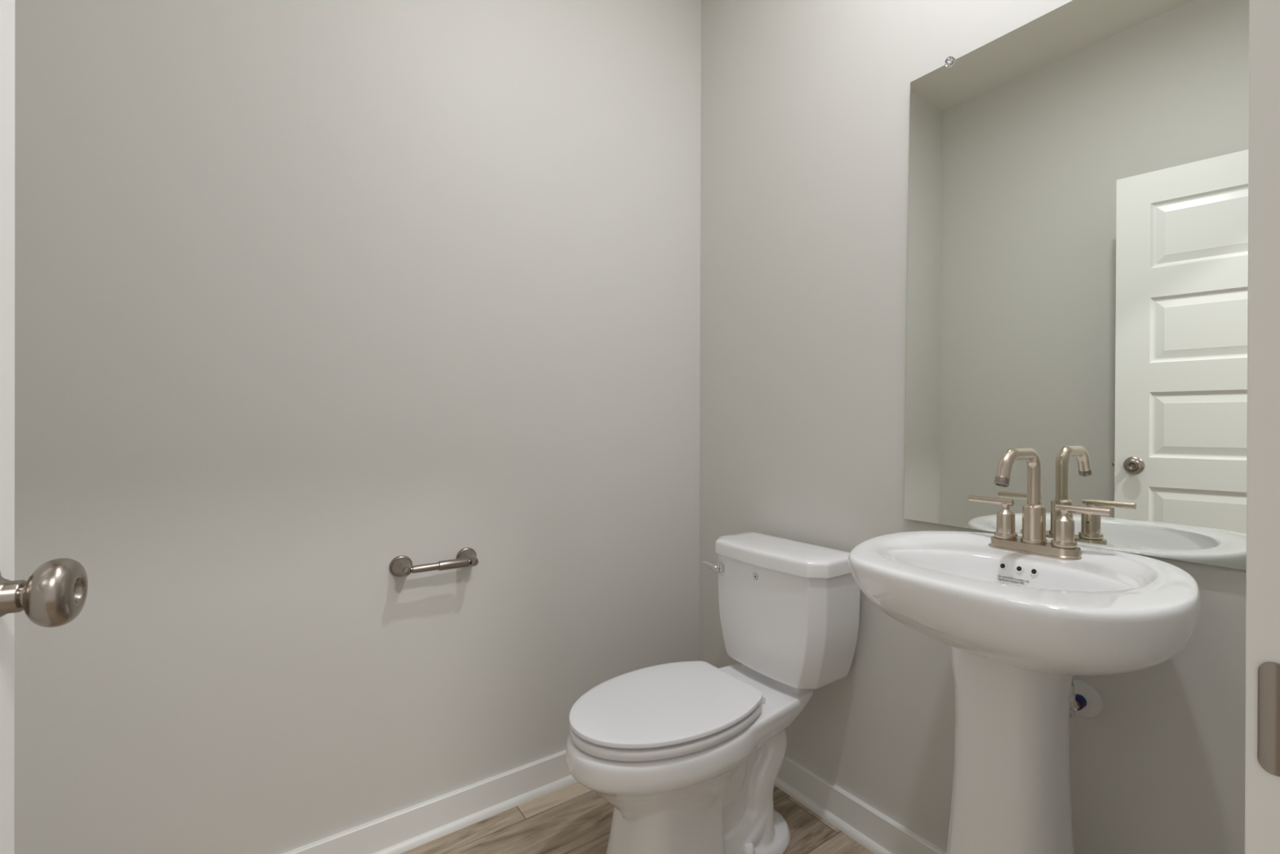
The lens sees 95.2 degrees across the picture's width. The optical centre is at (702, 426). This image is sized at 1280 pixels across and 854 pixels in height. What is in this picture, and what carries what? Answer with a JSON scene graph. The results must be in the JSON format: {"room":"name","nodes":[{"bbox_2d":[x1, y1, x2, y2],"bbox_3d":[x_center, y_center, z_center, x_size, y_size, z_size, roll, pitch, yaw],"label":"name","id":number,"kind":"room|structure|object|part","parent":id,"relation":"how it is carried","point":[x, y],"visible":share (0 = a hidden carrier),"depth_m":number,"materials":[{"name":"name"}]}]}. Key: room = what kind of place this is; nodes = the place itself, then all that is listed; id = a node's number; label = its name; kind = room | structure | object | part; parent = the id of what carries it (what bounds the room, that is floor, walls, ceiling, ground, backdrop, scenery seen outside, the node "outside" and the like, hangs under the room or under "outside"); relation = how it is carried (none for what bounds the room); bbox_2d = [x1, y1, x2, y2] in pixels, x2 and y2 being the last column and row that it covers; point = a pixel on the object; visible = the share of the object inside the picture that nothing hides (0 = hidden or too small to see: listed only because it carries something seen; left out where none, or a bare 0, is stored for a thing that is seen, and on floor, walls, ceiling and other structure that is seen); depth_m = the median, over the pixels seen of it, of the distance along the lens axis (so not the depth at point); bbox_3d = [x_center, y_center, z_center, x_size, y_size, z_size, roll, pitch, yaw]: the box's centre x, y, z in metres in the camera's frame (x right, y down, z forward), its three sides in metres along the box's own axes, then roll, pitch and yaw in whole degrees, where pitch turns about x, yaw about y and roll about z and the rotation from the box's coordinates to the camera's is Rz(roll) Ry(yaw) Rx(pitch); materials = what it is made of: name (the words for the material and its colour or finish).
{"room":"half bathroom","nodes":[
{"label":"half bathroom","id":0,"kind":"room"},
{"bbox_2d":[13,0,701,853],"bbox_3d":[-0.697,-0.342,1.571,1.883,2.789,0.110,0,0,-38],"label":"wall","id":1,"kind":"structure","parent":0,"point":[311,296],"depth_m":1.38,"materials":[{"name":"beige paint"}]},
{"bbox_2d":[281,749,577,853],"bbox_3d":[-0.659,1.008,1.520,1.663,0.091,0.027,0,0,-38],"label":"baseboard","id":2,"kind":"structure","parent":1,"relation":"attached to","point":[401,831],"depth_m":1.52,"materials":[{"name":"white paint"}]},
{"bbox_2d":[389,547,478,576],"bbox_3d":[-0.671,0.348,1.476,0.210,0.052,0.078,0,0,-38],"label":"toilet paper holder","id":3,"kind":"object","parent":1,"relation":"attached to","point":[400,566],"visible":1,"depth_m":1.45,"materials":[{"name":"silver metal"}]},
{"bbox_3d":[-0.733,0.348,1.427,0.052,0.052,0.078,0,0,-38],"label":"post","id":4,"kind":"part","parent":3,"relation":"part of","materials":[{"name":"silver metal"}]},
{"bbox_3d":[-0.608,0.348,1.524,0.052,0.052,0.078,0,0,-38],"label":"post","id":5,"kind":"part","parent":3,"relation":"part of","materials":[{"name":"silver metal"}]},
{"bbox_2d":[400,781,874,853],"bbox_3d":[0.322,1.091,-0.489,5.800,0.060,4.400,0,0,-38],"label":"floor","id":6,"kind":"structure","parent":0,"point":[573,818],"depth_m":1.52,"materials":[{"name":"brown wood"}]},
{"bbox_2d":[566,531,860,853],"bbox_3d":[0.006,0.687,1.415,0.699,0.738,0.413,0,0,-38],"label":"toilet","id":7,"kind":"object","parent":6,"relation":"on","point":[688,757],"visible":1,"depth_m":1.39,"materials":[{"name":"white ceramic"}]},
{"bbox_3d":[-0.093,0.653,1.338,0.432,0.020,0.351,0,0,-38],"label":"seat","id":8,"kind":"part","parent":7,"relation":"part of","materials":[{"name":"white plastic"}]},
{"bbox_3d":[-0.093,0.629,1.338,0.435,0.015,0.353,0,0,-38],"label":"seat","id":9,"kind":"part","parent":7,"relation":"part of","materials":[{"name":"white plastic"}]},
{"bbox_3d":[-0.003,0.851,1.409,0.677,0.410,0.354,0,0,-38],"label":"bowl","id":10,"kind":"part","parent":7,"relation":"part of","materials":[{"name":"white ceramic"}]},
{"bbox_3d":[0.029,0.396,1.646,0.024,0.027,0.064,0,0,-38],"label":"flush lever","id":11,"kind":"part","parent":7,"relation":"part of","materials":[{"name":"silver metal"}]},
{"bbox_3d":[0.207,0.340,1.572,0.188,0.042,0.413,0,0,-38],"label":"tank lid","id":12,"kind":"part","parent":7,"relation":"part of","materials":[{"name":"white ceramic"}]},
{"bbox_3d":[0.208,0.501,1.573,0.175,0.290,0.400,0,0,-38],"label":"tank","id":13,"kind":"part","parent":7,"relation":"part of","materials":[{"name":"white ceramic"}]},
{"bbox_2d":[848,530,1200,853],"bbox_3d":[0.508,0.640,0.980,0.468,0.837,0.520,0,0,-38],"label":"pedestal sink","id":14,"kind":"object","parent":6,"relation":"on","point":[1018,628],"visible":1,"depth_m":0.90,"materials":[{"name":"white ceramic"}]},
{"bbox_2d":[848,530,1200,675],"bbox_3d":[0.509,0.296,0.980,0.468,0.150,0.520,0,0,-38],"label":"basin","id":15,"kind":"object","parent":14,"relation":"in","point":[1104,611],"depth_m":0.81,"materials":[{"name":"white ceramic"}]},
{"bbox_2d":[968,447,1111,559],"bbox_3d":[0.615,0.137,1.102,0.197,0.198,0.196,0,0,3],"label":"faucet","id":16,"kind":"object","parent":14,"relation":"on","point":[1064,545],"visible":1,"depth_m":1.08,"materials":[{"name":"silver metal"}]},
{"bbox_3d":[0.578,0.147,1.166,0.013,0.013,0.086,0,0,-38],"label":"lever","id":17,"kind":"part","parent":16,"relation":"part of","materials":[{"name":"silver metal"}]},
{"bbox_3d":[0.596,0.183,1.143,0.041,0.070,0.041,0,0,-38],"label":"handle","id":18,"kind":"part","parent":16,"relation":"part of","materials":[{"name":"silver metal"}]},
{"bbox_3d":[0.578,0.093,1.062,0.151,0.111,0.023,0,0,-38],"label":"spout","id":19,"kind":"part","parent":16,"relation":"part of","materials":[{"name":"silver metal"}]},
{"bbox_3d":[0.628,0.182,1.102,0.044,0.074,0.044,0,0,-38],"label":"spout","id":20,"kind":"part","parent":16,"relation":"part of","materials":[{"name":"silver metal"}]},
{"bbox_3d":[0.628,0.227,1.102,0.061,0.018,0.166,0,0,-38],"label":"plate","id":21,"kind":"part","parent":16,"relation":"part of","materials":[{"name":"silver metal"}]},
{"bbox_3d":[0.660,0.184,1.061,0.041,0.070,0.041,0,0,-38],"label":"handle","id":22,"kind":"part","parent":16,"relation":"part of","materials":[{"name":"silver metal"}]},
{"bbox_3d":[0.678,0.148,1.038,0.013,0.013,0.086,0,0,-38],"label":"lever","id":23,"kind":"part","parent":16,"relation":"part of","materials":[{"name":"silver metal"}]},
{"bbox_2d":[698,0,1246,853],"bbox_3d":[0.513,-0.337,1.466,0.110,2.789,1.548,0,0,-38],"label":"wall","id":24,"kind":"structure","parent":0,"point":[805,116],"depth_m":1.52,"materials":[{"name":"beige paint"}]},
{"bbox_2d":[773,754,946,853],"bbox_3d":[0.454,1.012,1.427,0.027,0.091,1.548,0,0,-38],"label":"baseboard","id":25,"kind":"structure","parent":24,"relation":"attached to","point":[874,830],"depth_m":1.52,"materials":[{"name":"white paint"}]},
{"bbox_2d":[903,0,1248,570],"bbox_3d":[0.701,-0.296,1.123,0.007,1.044,0.689,0,0,-39],"label":"wall mirror","id":26,"kind":"object","parent":24,"relation":"attached to","point":[1077,288],"visible":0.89,"depth_m":1.09,"materials":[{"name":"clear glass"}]},
{"bbox_2d":[944,56,955,66],"bbox_3d":[0.555,-0.819,1.306,0.013,0.022,0.021,0,0,-38],"label":"mirror clip","id":27,"kind":"object","parent":26,"relation":"attached to","point":[949,60],"visible":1,"depth_m":1.30,"materials":[{"name":"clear plastic"}]},
{"bbox_2d":[1069,678,1103,718],"bbox_3d":[0.689,0.457,1.080,0.088,0.190,0.069,0,0,-38],"label":"supply valve","id":28,"kind":"object","parent":24,"relation":"attached to","point":[1086,701],"visible":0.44,"depth_m":1.09,"materials":[{"name":"white plastic"}]},
{"bbox_3d":[0.658,0.517,1.056,0.010,0.020,0.032,0,0,-38],"label":"valve handle","id":29,"kind":"part","parent":28,"relation":"part of","materials":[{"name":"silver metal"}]},
{"bbox_3d":[-0.042,-0.336,-0.022,5.800,2.789,0.110,0,0,-38],"label":"wall","id":30,"kind":"structure","parent":0,"visible":0},
{"bbox_2d":[0,0,88,853],"bbox_3d":[-0.432,0.043,0.182,0.153,2.009,0.738,0,0,-30],"label":"door","id":31,"kind":"structure","parent":30,"relation":"in","point":[55,593],"depth_m":0.49,"materials":[{"name":"white paint"}]},
{"bbox_3d":[-0.528,0.134,0.470,0.034,0.054,0.054,0,0,-30],"label":"knob","id":32,"kind":"part","parent":31,"relation":"part of","materials":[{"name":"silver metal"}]},
{"bbox_2d":[1244,0,1279,853],"bbox_3d":[0.351,0.044,0.288,0.030,2.031,0.119,0,0,-38],"label":"trim","id":33,"kind":"structure","parent":30,"relation":"attached to","point":[1262,788],"depth_m":0.33,"materials":[{"name":"white paint"}]},
{"bbox_2d":[1257,662,1279,776],"bbox_3d":[0.322,0.162,0.315,0.002,0.062,0.032,0,0,-38],"label":"strike plate","id":34,"kind":"object","parent":33,"relation":"attached to","point":[1268,673],"visible":1,"depth_m":0.32,"materials":[{"name":"silver metal"}]}
]}

